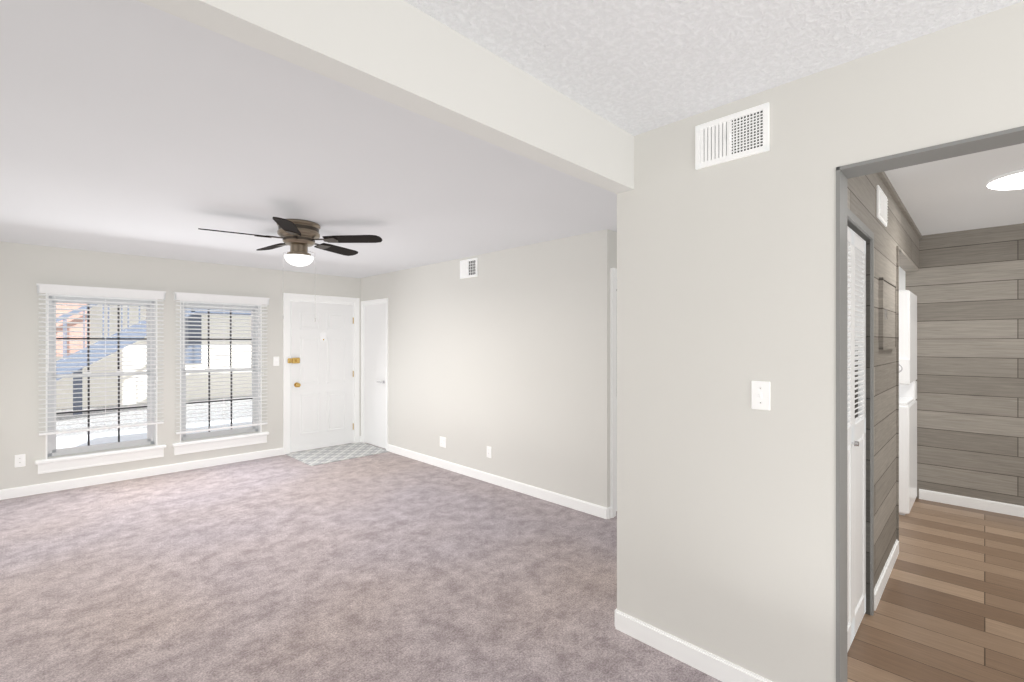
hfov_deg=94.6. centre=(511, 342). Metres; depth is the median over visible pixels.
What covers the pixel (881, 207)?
air vent
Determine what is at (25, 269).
wall
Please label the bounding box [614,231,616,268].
wall
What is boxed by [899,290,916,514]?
washer
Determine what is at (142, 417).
ground
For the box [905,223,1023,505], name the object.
wall
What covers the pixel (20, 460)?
outlet
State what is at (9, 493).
baseboard
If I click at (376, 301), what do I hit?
door frame
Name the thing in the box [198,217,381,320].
ceiling fan
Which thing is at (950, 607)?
floor
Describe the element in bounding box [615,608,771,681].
baseboard
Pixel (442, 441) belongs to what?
outlet
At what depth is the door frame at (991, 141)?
1.80 m
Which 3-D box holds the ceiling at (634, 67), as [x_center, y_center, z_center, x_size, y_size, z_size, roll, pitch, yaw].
[2.468,-1.100,1.386,6.750,0.180,4.070,0,0,-45]
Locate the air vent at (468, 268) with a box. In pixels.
[460,258,477,278]
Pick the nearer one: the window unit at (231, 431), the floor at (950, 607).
the floor at (950, 607)
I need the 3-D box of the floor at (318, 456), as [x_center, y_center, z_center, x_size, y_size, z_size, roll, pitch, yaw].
[-2.326,1.477,6.336,1.070,0.006,0.850,0,0,-45]
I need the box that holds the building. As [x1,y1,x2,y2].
[56,303,251,415]
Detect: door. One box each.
[288,301,353,452]
[364,303,385,448]
[616,280,616,510]
[847,226,865,652]
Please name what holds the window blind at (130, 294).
attached to the window unit at (52, 450)
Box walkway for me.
[56,418,251,448]
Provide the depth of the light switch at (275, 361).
6.17 m
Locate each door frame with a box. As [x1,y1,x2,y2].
[283,293,359,454]
[361,298,387,449]
[610,268,616,517]
[836,126,1023,681]
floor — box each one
[0,443,721,681]
[286,442,389,465]
[847,498,1023,681]
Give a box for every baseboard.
[0,448,282,499]
[387,444,611,518]
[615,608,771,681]
[874,539,898,610]
[919,489,1023,516]
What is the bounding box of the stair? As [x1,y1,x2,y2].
[56,304,250,379]
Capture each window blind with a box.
[36,283,165,435]
[173,292,269,434]
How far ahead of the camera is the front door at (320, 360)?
6.58 m
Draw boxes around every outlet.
[15,454,24,466]
[440,436,445,447]
[487,446,490,457]
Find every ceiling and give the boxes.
[0,0,616,277]
[404,0,1023,235]
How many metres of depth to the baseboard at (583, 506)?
4.74 m
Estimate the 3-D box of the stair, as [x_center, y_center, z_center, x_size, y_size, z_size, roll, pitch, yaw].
[-7.981,-0.069,9.774,5.264,3.353,1.110,0,0,-45]
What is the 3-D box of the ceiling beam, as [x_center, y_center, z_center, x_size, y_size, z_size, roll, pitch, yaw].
[-0.400,-0.930,1.439,2.770,0.320,0.100,0,0,-45]
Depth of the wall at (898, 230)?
2.85 m
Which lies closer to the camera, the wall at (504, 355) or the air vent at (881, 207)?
the air vent at (881, 207)
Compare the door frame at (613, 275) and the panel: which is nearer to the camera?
the panel
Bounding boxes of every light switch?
[273,357,278,365]
[751,381,769,410]
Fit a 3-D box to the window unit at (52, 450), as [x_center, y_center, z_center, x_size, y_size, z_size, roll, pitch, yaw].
[-4.324,0.398,5.017,1.040,1.775,0.220,0,0,-45]
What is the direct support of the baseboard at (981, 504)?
attached to the wall at (966, 287)
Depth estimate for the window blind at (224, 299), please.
5.67 m
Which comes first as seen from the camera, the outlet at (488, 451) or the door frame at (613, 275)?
the door frame at (613, 275)
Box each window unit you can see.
[35,293,165,473]
[172,300,268,454]
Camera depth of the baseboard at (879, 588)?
2.90 m
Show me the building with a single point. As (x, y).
(138, 399)
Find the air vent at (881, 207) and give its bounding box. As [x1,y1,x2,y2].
[876,185,887,226]
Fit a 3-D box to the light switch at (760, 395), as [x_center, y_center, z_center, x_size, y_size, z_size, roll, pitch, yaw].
[1.028,0.220,1.957,0.019,0.118,0.072,0,0,-45]
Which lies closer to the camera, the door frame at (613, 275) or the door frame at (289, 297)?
the door frame at (613, 275)
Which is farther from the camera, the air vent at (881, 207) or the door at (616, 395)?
the door at (616, 395)
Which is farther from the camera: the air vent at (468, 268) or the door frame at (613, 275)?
the air vent at (468, 268)
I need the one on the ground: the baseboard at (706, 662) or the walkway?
the walkway
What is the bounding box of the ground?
[56,395,251,437]
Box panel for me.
[879,277,895,349]
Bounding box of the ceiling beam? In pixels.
[137,0,633,193]
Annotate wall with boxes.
[0,241,359,489]
[360,229,613,507]
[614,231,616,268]
[617,1,1023,681]
[847,173,918,614]
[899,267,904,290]
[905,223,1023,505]
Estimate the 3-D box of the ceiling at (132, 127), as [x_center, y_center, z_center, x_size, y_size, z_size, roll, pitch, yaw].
[-0.813,-1.025,4.858,7.020,0.150,5.480,0,0,-45]
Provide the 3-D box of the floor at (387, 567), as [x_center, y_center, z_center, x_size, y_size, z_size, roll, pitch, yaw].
[0.626,1.540,3.419,7.020,0.120,9.550,0,0,-45]
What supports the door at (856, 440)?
in the wall at (898, 230)
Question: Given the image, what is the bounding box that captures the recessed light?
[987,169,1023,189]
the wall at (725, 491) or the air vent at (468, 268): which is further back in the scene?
the air vent at (468, 268)
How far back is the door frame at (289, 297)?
6.50 m
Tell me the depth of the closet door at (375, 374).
6.72 m

